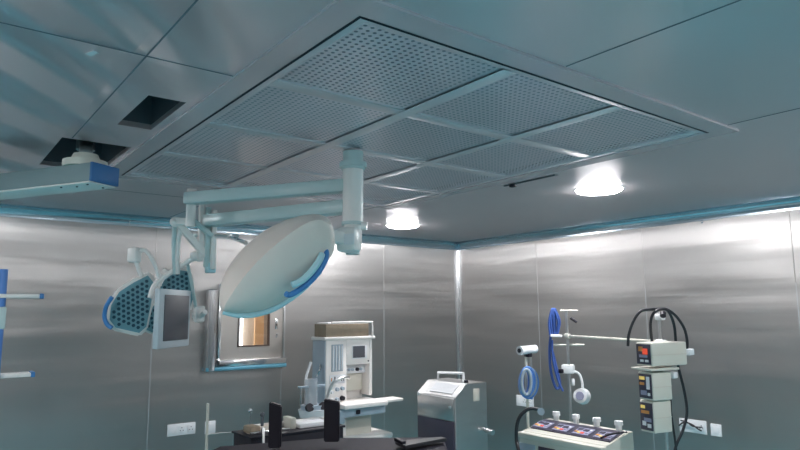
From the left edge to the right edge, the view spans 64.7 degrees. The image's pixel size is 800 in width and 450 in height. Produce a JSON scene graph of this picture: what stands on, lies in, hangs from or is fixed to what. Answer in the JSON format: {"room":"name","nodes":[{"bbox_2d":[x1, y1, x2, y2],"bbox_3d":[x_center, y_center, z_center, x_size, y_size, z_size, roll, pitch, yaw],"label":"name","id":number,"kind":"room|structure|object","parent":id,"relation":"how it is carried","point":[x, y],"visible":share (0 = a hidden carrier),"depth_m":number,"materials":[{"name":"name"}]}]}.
{"room":"operating room","nodes":[
{"label":"operating room","id":0,"kind":"room"},
{"bbox_2d":[0,172,457,449],"bbox_3d":[-2.340,0.922,5.273,7.590,3.150,0.100,6,-10,-37],"label":"wall","id":1,"kind":"structure","parent":0,"point":[89,388],"depth_m":5.39,"materials":[{"name":"silver metal"}]},
{"bbox_2d":[0,203,132,225],"bbox_3d":[-3.787,-0.189,4.188,3.810,0.087,0.095,6,-10,-37],"label":"trim","id":2,"kind":"structure","parent":1,"relation":"attached to","point":[6,210],"depth_m":5.05,"materials":[{"name":"blue"}]},
{"bbox_2d":[146,293,154,449],"bbox_3d":[-2.108,1.530,5.300,0.007,1.950,0.002,6,-10,-37],"label":"trim","id":3,"kind":"structure","parent":1,"relation":"attached to","point":[154,293],"depth_m":5.32,"materials":[{"name":"grey metal"}]},
{"bbox_2d":[167,422,195,436],"bbox_3d":[-1.882,1.755,5.433,0.240,0.098,0.017,6,-10,-37],"label":"wall socket","id":4,"kind":"object","parent":1,"relation":"attached to","point":[182,428],"visible":1,"depth_m":5.42,"materials":[{"name":"white plastic"}]},
{"bbox_2d":[169,426,175,434],"bbox_3d":[-1.940,1.751,5.382,0.056,0.061,0.004,6,-10,-37],"label":"switch","id":5,"kind":"object","parent":4,"relation":"attached to","point":[172,429],"depth_m":5.38,"materials":[{"name":"white plastic"}]},
{"bbox_2d":[178,425,184,432],"bbox_3d":[-1.876,1.757,5.430,0.056,0.061,0.004,6,-10,-37],"label":"socket","id":6,"kind":"object","parent":4,"relation":"attached to","point":[181,428],"depth_m":5.43,"materials":[{"name":"white plastic"}]},
{"bbox_2d":[188,424,193,431],"bbox_3d":[-1.813,1.763,5.478,0.056,0.061,0.004,6,-10,-37],"label":"socket","id":7,"kind":"object","parent":4,"relation":"attached to","point":[190,426],"depth_m":5.48,"materials":[{"name":"white plastic"}]},
{"bbox_2d":[205,421,215,433],"bbox_3d":[-1.678,1.790,5.586,0.094,0.108,0.016,6,-10,-37],"label":"wall socket","id":8,"kind":"object","parent":1,"relation":"attached to","point":[211,429],"visible":0.71,"depth_m":5.59,"materials":[{"name":"white plastic"}]},
{"bbox_2d":[208,423,213,431],"bbox_3d":[-1.675,1.789,5.582,0.070,0.072,0.004,6,-10,-37],"label":"switch","id":9,"kind":"object","parent":8,"relation":"attached to","point":[211,425],"depth_m":5.58,"materials":[{"name":"white plastic"}]},
{"bbox_2d":[203,284,285,371],"bbox_3d":[-1.443,0.934,5.893,0.797,0.795,0.202,6,-10,-37],"label":"window","id":10,"kind":"structure","parent":1,"relation":"in","point":[223,351],"depth_m":5.78,"materials":[{"name":"silver metal"}]},
{"bbox_2d":[130,215,457,249],"bbox_3d":[-0.773,0.108,6.478,3.775,0.087,0.095,6,-10,-37],"label":"trim","id":11,"kind":"structure","parent":1,"relation":"attached to","point":[135,220],"depth_m":6.07,"materials":[{"name":"blue"}]},
{"bbox_2d":[384,376,384,429],"bbox_3d":[-0.169,1.721,6.773,0.007,1.950,0.002,6,-10,-37],"label":"trim","id":12,"kind":"structure","parent":1,"relation":"attached to","point":[384,376],"depth_m":6.76,"materials":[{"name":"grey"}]},
{"bbox_2d":[454,250,462,378],"bbox_3d":[0.700,1.538,7.435,0.060,2.485,0.060,6,-10,-37],"label":"trim","id":13,"kind":"structure","parent":1,"relation":"attached to","point":[457,254],"depth_m":7.51,"materials":[{"name":"silver metal"}]},
{"bbox_2d":[242,318,253,344],"bbox_3d":[-1.451,1.142,6.902,3.100,3.150,1.430,6,-10,-37],"label":"wall","id":14,"kind":"structure","parent":0,"point":[248,323],"depth_m":7.47,"materials":[{"name":"beige paint"}]},
{"bbox_2d":[240,318,242,344],"bbox_3d":[-1.867,1.136,7.389,0.040,1.300,0.060,6,-10,-37],"label":"lamp","id":15,"kind":"object","parent":14,"relation":"attached to","point":[241,319],"visible":0.06,"depth_m":7.36,"materials":[{"name":"white"}]},
{"bbox_2d":[254,316,263,344],"bbox_3d":[-1.348,1.576,7.747,0.950,2.480,0.030,6,-10,-37],"label":"door","id":16,"kind":"structure","parent":14,"relation":"in","point":[258,321],"depth_m":7.52,"materials":[{"name":"beige"}]},
{"bbox_2d":[0,0,799,241],"bbox_3d":[-0.120,-0.498,2.536,7.590,0.025,7.220,6,-10,-37],"label":"ceiling","id":17,"kind":"structure","parent":0,"point":[739,61],"depth_m":2.26,"materials":[{"name":"grey metal"}]},
{"bbox_2d":[43,137,125,162],"bbox_3d":[-1.680,-0.639,3.385,0.327,0.504,0.692,6,-10,-37],"label":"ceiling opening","id":18,"kind":"structure","parent":17,"relation":"attached to","point":[65,147],"depth_m":3.60,"materials":[{"name":"grey metal"}]},
{"bbox_2d":[85,51,98,55],"bbox_3d":[-0.987,-0.550,2.024,0.043,0.002,0.020,-5,-9,30],"label":"tape patch","id":19,"kind":"object","parent":17,"relation":"attached to","point":[91,53],"visible":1,"depth_m":2.02,"materials":[{"name":"white"}]},
{"bbox_2d":[0,22,232,76],"bbox_3d":[-1.873,-0.652,1.253,3.235,0.002,0.005,6,-10,-37],"label":"trim","id":20,"kind":"structure","parent":17,"relation":"attached to","point":[0,22],"depth_m":1.98,"materials":[{"name":"grey"}]},
{"bbox_2d":[72,0,197,137],"bbox_3d":[-0.930,-0.528,2.188,0.005,0.002,2.050,6,-10,-37],"label":"trim","id":21,"kind":"structure","parent":17,"relation":"attached to","point":[194,3],"depth_m":2.08,"materials":[{"name":"grey"}]},
{"bbox_2d":[122,95,179,124],"bbox_3d":[-1.050,-0.740,2.685,0.157,0.504,0.482,6,-10,-37],"label":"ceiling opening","id":22,"kind":"structure","parent":17,"relation":"attached to","point":[151,108],"depth_m":2.85,"materials":[{"name":"grey metal"}]},
{"bbox_2d":[385,223,419,228],"bbox_3d":[0.026,0.015,6.050,0.336,0.030,0.336,6,-10,-37],"label":"recessed light","id":23,"kind":"object","parent":17,"relation":"in","point":[390,225],"visible":1,"depth_m":5.96,"materials":[{"name":"white plastic"}]},
{"bbox_2d":[111,0,738,208],"bbox_3d":[-0.112,-0.565,3.380,2.140,0.412,2.730,6,-10,-37],"label":"air diffuser","id":24,"kind":"object","parent":17,"relation":"attached to","point":[432,107],"visible":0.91,"depth_m":2.75,"materials":[{"name":"silver metal"}]},
{"bbox_2d":[102,150,366,348],"bbox_3d":[-0.988,0.151,3.348,1.832,1.007,0.743,-6,-10,35],"label":"light","id":25,"kind":"object","parent":24,"relation":"hanging from","point":[284,260],"visible":1,"depth_m":3.30,"materials":[{"name":"white metal"}]},
{"bbox_2d":[152,288,190,348],"bbox_3d":[-1.296,0.532,3.602,0.285,0.325,0.295,6,-10,-37],"label":"monitor","id":26,"kind":"object","parent":25,"relation":"on","point":[171,325],"depth_m":3.55,"materials":[{"name":"grey plastic"}]},
{"bbox_2d":[219,214,334,317],"bbox_3d":[-0.526,0.178,2.795,0.453,0.461,0.399,6,-10,-37],"label":"hood","id":27,"kind":"object","parent":25,"relation":"attached to","point":[285,259],"depth_m":2.70,"materials":[{"name":"white plastic"}]},
{"bbox_2d":[504,174,554,187],"bbox_3d":[0.822,-0.283,4.046,0.030,0.040,0.415,6,-10,-37],"label":"track","id":28,"kind":"object","parent":17,"relation":"attached to","point":[512,185],"visible":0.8,"depth_m":4.07,"materials":[{"name":"grey metal"}]},
{"bbox_2d":[574,184,624,194],"bbox_3d":[1.365,-0.231,4.335,0.336,0.030,0.336,6,-10,-37],"label":"recessed light","id":29,"kind":"object","parent":17,"relation":"in","point":[601,189],"visible":1,"depth_m":4.25,"materials":[{"name":"white plastic"}]},
{"bbox_2d":[566,0,740,66],"bbox_3d":[1.446,-0.705,1.023,0.005,0.002,2.890,6,-10,-37],"label":"trim","id":30,"kind":"structure","parent":17,"relation":"attached to","point":[738,0],"depth_m":1.89,"materials":[{"name":"grey"}]},
{"bbox_2d":[729,108,799,124],"bbox_3d":[2.359,-0.614,1.717,0.005,0.002,2.890,6,-10,-37],"label":"trim","id":31,"kind":"structure","parent":17,"relation":"attached to","point":[797,108],"depth_m":2.72,"materials":[{"name":"grey"}]},
{"bbox_2d":[458,209,799,449],"bbox_3d":[2.938,0.811,4.715,0.100,3.150,7.220,6,-10,-37],"label":"wall","id":32,"kind":"structure","parent":0,"point":[730,282],"depth_m":5.58,"materials":[{"name":"silver metal"}]},
{"bbox_2d":[516,395,533,406],"bbox_3d":[1.315,1.847,6.620,0.017,0.109,0.236,6,-10,-37],"label":"wall socket","id":33,"kind":"object","parent":32,"relation":"attached to","point":[521,401],"visible":0.67,"depth_m":6.64,"materials":[{"name":"white plastic"}]},
{"bbox_2d":[457,220,622,249],"bbox_3d":[1.347,0.131,6.737,0.095,0.087,2.259,6,-10,-37],"label":"trim","id":34,"kind":"structure","parent":32,"relation":"attached to","point":[610,226],"depth_m":6.57,"materials":[{"name":"blue"}]},
{"bbox_2d":[537,292,542,419],"bbox_3d":[1.448,1.671,6.481,0.002,1.950,0.007,6,-10,-37],"label":"trim","id":35,"kind":"structure","parent":32,"relation":"attached to","point":[537,292],"depth_m":6.52,"materials":[{"name":"grey metal"}]},
{"bbox_2d":[645,290,654,449],"bbox_3d":[2.196,1.532,5.514,0.002,1.950,0.007,6,-10,-37],"label":"trim","id":36,"kind":"structure","parent":32,"relation":"attached to","point":[645,290],"depth_m":5.60,"materials":[{"name":"grey"}]},
{"bbox_2d":[679,418,706,434],"bbox_3d":[2.411,1.657,5.203,0.017,0.105,0.228,6,-10,-37],"label":"wall socket","id":37,"kind":"object","parent":32,"relation":"attached to","point":[688,428],"visible":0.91,"depth_m":5.18,"materials":[{"name":"white plastic"}]},
{"bbox_2d":[679,420,702,430],"bbox_3d":[2.378,1.648,5.189,0.038,0.070,0.216,5,-9,-32],"label":"wires","id":38,"kind":"object","parent":37,"relation":"attached to","point":[690,424],"visible":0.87,"depth_m":5.16,"materials":[{"name":"black rubber"}]},
{"bbox_2d":[689,422,695,430],"bbox_3d":[2.407,1.656,5.199,0.004,0.069,0.052,6,-10,-37],"label":"switch","id":39,"kind":"object","parent":37,"relation":"attached to","point":[691,428],"depth_m":5.19,"materials":[{"name":"white plastic"}]},
{"bbox_2d":[698,423,704,431],"bbox_3d":[2.453,1.648,5.140,0.004,0.069,0.052,6,-10,-37],"label":"socket","id":40,"kind":"object","parent":37,"relation":"attached to","point":[699,424],"depth_m":5.13,"materials":[{"name":"white plastic"}]},
{"bbox_2d":[617,196,799,229],"bbox_3d":[3.543,-0.276,3.899,0.095,0.087,4.957,6,-10,-37],"label":"trim","id":41,"kind":"structure","parent":32,"relation":"attached to","point":[787,203],"depth_m":5.17,"materials":[{"name":"blue"}]},
{"bbox_2d":[710,424,721,436],"bbox_3d":[2.528,1.641,5.052,0.016,0.093,0.085,6,-10,-37],"label":"wall socket","id":42,"kind":"object","parent":32,"relation":"attached to","point":[716,429],"visible":1,"depth_m":5.04,"materials":[{"name":"white plastic"}]},
{"bbox_2d":[712,426,719,434],"bbox_3d":[2.523,1.641,5.048,0.004,0.057,0.061,6,-10,-37],"label":"switch","id":43,"kind":"object","parent":42,"relation":"attached to","point":[715,429],"depth_m":5.05,"materials":[{"name":"white plastic"}]},
{"bbox_2d":[795,283,799,329],"bbox_3d":[2.941,1.394,4.551,0.002,1.950,0.007,6,-10,-37],"label":"trim","id":44,"kind":"structure","parent":32,"relation":"attached to","point":[795,283],"depth_m":4.66,"materials":[{"name":"grey metal"}]},
{"bbox_3d":[-0.124,-1.061,2.614,7.590,0.080,7.220,6,-10,-37],"label":"ceiling slab","id":45,"kind":"structure","parent":0,"visible":0},
{"bbox_2d":[0,139,118,199],"bbox_3d":[-2.258,-0.483,3.456,1.907,0.727,0.316,-4,-9,22],"label":"beam","id":46,"kind":"structure","parent":45,"relation":"hanging from","point":[84,170],"depth_m":3.04,"materials":[{"name":"white metal"}]},
{"bbox_3d":[-0.103,2.129,2.172,7.590,0.120,7.220,6,-10,-37],"label":"floor","id":47,"kind":"structure","parent":0,"visible":0},
{"bbox_2d":[0,269,43,377],"bbox_3d":[-2.137,1.228,3.288,0.406,1.995,0.400,6,-10,-37],"label":"equipment rack","id":48,"kind":"object","parent":47,"relation":"on","point":[3,272],"visible":1,"depth_m":3.40,"materials":[{"name":"blue"}]},
{"bbox_2d":[0,372,30,377],"bbox_3d":[-2.118,0.819,3.449,0.170,0.022,0.103,6,-10,-37],"label":"shelf","id":49,"kind":"object","parent":48,"relation":"attached to","point":[12,374],"depth_m":3.42,"materials":[{"name":"white plastic"}]},
{"bbox_2d":[0,294,39,297],"bbox_3d":[-2.090,0.389,3.450,0.215,0.022,0.100,4,-9,-28],"label":"shelf","id":50,"kind":"object","parent":48,"relation":"attached to","point":[1,295],"depth_m":3.41,"materials":[{"name":"white plastic"}]},
{"bbox_2d":[205,403,233,449],"bbox_3d":[-1.369,1.845,4.506,0.320,1.099,0.432,6,-10,-37],"label":"rod","id":51,"kind":"object","parent":47,"relation":"on","point":[207,404],"visible":0.87,"depth_m":4.59,"materials":[{"name":"grey metal"}]},
{"bbox_2d":[232,408,344,444],"bbox_3d":[-0.747,1.804,4.314,0.720,1.120,0.364,6,-10,-37],"label":"trolley","id":52,"kind":"object","parent":47,"relation":"on","point":[293,429],"visible":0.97,"depth_m":4.27,"materials":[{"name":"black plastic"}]},
{"bbox_2d":[214,398,446,449],"bbox_3d":[-0.456,1.603,3.342,1.432,1.226,1.642,-2,-8,9],"label":"table","id":53,"kind":"object","parent":47,"relation":"on","point":[331,440],"visible":1,"depth_m":3.79,"materials":[{"name":"black"}]},
{"bbox_2d":[298,321,402,437],"bbox_3d":[-0.515,1.707,5.646,1.100,1.674,0.615,6,-10,-37],"label":"machine","id":54,"kind":"object","parent":47,"relation":"on","point":[341,366],"visible":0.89,"depth_m":5.64,"materials":[{"name":"white plastic"}]},
{"bbox_2d":[315,322,368,336],"bbox_3d":[-0.535,0.959,5.812,0.461,0.128,0.201,6,-10,-37],"label":"cardboard box","id":55,"kind":"object","parent":54,"relation":"on","point":[322,329],"visible":0.93,"depth_m":5.71,"materials":[{"name":"beige cardboard"}]},
{"bbox_2d":[340,397,387,409],"bbox_3d":[-0.394,1.593,5.651,0.460,0.040,0.360,6,-10,-37],"label":"tray","id":56,"kind":"object","parent":54,"relation":"on","point":[348,403],"depth_m":5.58,"materials":[{"name":"white plastic"}]},
{"bbox_2d":[343,427,392,437],"bbox_3d":[-0.352,1.915,5.752,0.480,0.050,0.340,6,-10,-37],"label":"shelf","id":57,"kind":"object","parent":54,"relation":"attached to","point":[373,432],"depth_m":5.69,"materials":[{"name":"white plastic"}]},
{"bbox_2d":[375,396,402,401],"bbox_3d":[-0.108,1.615,5.844,0.230,0.025,0.160,6,-10,-37],"label":"shelf","id":58,"kind":"object","parent":54,"relation":"attached to","point":[390,399],"depth_m":5.82,"materials":[{"name":"white plastic"}]},
{"bbox_2d":[417,371,494,449],"bbox_3d":[0.460,1.864,5.283,0.385,1.251,0.577,6,-10,-37],"label":"cabinet","id":59,"kind":"object","parent":47,"relation":"on","point":[455,410],"visible":1,"depth_m":5.21,"materials":[{"name":"grey metal"}]},
{"bbox_2d":[516,345,538,427],"bbox_3d":[0.971,1.663,4.748,0.239,1.495,0.243,6,-10,-37],"label":"stand","id":60,"kind":"object","parent":47,"relation":"on","point":[527,351],"depth_m":4.78,"materials":[{"name":"white plastic"}]},
{"bbox_2d":[518,411,633,449],"bbox_3d":[1.163,1.804,4.129,0.350,1.045,0.709,6,-10,-37],"label":"console","id":61,"kind":"object","parent":47,"relation":"on","point":[546,434],"visible":1,"depth_m":4.14,"materials":[{"name":"white plastic"}]},
{"bbox_2d":[515,407,544,449],"bbox_3d":[0.855,1.399,4.154,0.187,0.479,0.646,-2,-8,11],"label":"flexible hose","id":62,"kind":"object","parent":61,"relation":"attached to","point":[540,411],"visible":1,"depth_m":3.89,"materials":[{"name":"black rubber"}]},
{"bbox_2d":[553,310,678,449],"bbox_3d":[1.469,1.453,4.227,0.367,1.762,0.998,3,-9,-23],"label":"stand","id":63,"kind":"object","parent":47,"relation":"on","point":[568,368],"visible":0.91,"depth_m":4.50,"materials":[{"name":"metal"}]},
{"bbox_2d":[548,308,563,391],"bbox_3d":[1.145,0.916,4.650,0.106,0.609,0.122,-1,-8,6],"label":"cable bundle","id":64,"kind":"object","parent":63,"relation":"hanging from","point":[553,331],"visible":1,"depth_m":4.64,"materials":[{"name":"blue plastic"}]},
{"bbox_2d":[571,370,590,403],"bbox_3d":[1.304,1.174,4.569,0.123,0.246,0.081,-7,-10,38],"label":"sensor","id":65,"kind":"object","parent":63,"relation":"hanging from","point":[582,395],"visible":1,"depth_m":4.54,"materials":[{"name":"white plastic"}]},
{"bbox_2d":[631,366,678,370],"bbox_3d":[1.573,0.883,3.894,0.234,0.014,0.160,3,-9,-25],"label":"shelf","id":66,"kind":"object","parent":63,"relation":"attached to","point":[645,368],"depth_m":3.86,"materials":[{"name":"white plastic"}]},
{"bbox_2d":[640,399,671,433],"bbox_3d":[1.569,1.170,3.878,0.156,0.188,0.113,3,-9,-25],"label":"controller","id":67,"kind":"object","parent":63,"relation":"attached to","point":[656,417],"visible":0.97,"depth_m":3.83,"materials":[{"name":"white plastic"}]},
{"bbox_2d":[627,307,688,348],"bbox_3d":[1.667,0.673,4.028,0.514,0.297,0.090,3,-9,-23],"label":"cable","id":68,"kind":"object","parent":63,"relation":"attached to","point":[644,309],"visible":0.95,"depth_m":3.98,"materials":[{"name":"black rubber"}]},
{"bbox_2d":[638,371,677,400],"bbox_3d":[1.611,0.988,3.902,0.264,0.167,0.118,3,-9,-25],"label":"controller","id":69,"kind":"object","parent":63,"relation":"attached to","point":[653,385],"visible":0.98,"depth_m":3.84,"materials":[{"name":"white plastic"}]},
{"bbox_2d":[670,371,677,378],"bbox_3d":[1.707,0.938,3.950,0.050,0.040,0.040,6,-10,-37],"label":"socket","id":70,"kind":"object","parent":69,"relation":"attached to","point":[674,375],"depth_m":3.93,"materials":[{"name":"white plastic"}]},
{"bbox_2d":[636,341,693,365],"bbox_3d":[1.694,0.800,3.950,0.465,0.140,0.130,3,-9,-25],"label":"controller","id":71,"kind":"object","parent":63,"relation":"on","point":[657,353],"visible":1,"depth_m":3.86,"materials":[{"name":"white plastic"}]},
{"bbox_2d":[686,349,693,354],"bbox_3d":[1.864,0.816,4.060,0.060,0.040,0.030,6,-10,-37],"label":"socket","id":72,"kind":"object","parent":71,"relation":"attached to","point":[689,351],"depth_m":4.04,"materials":[{"name":"white plastic"}]},
{"bbox_2d":[649,308,687,449],"bbox_3d":[1.740,1.041,4.080,0.127,1.005,0.454,-6,-10,36],"label":"cable","id":73,"kind":"object","parent":63,"relation":"hanging from","point":[658,309],"visible":0.87,"depth_m":4.18,"materials":[{"name":"black rubber"}]},
{"bbox_2d":[670,399,676,449],"bbox_3d":[1.746,1.231,4.051,0.019,0.524,0.104,-6,-10,36],"label":"cable","id":74,"kind":"object","parent":63,"relation":"hanging from","point":[673,429],"visible":0.46,"depth_m":4.04,"materials":[{"name":"black rubber"}]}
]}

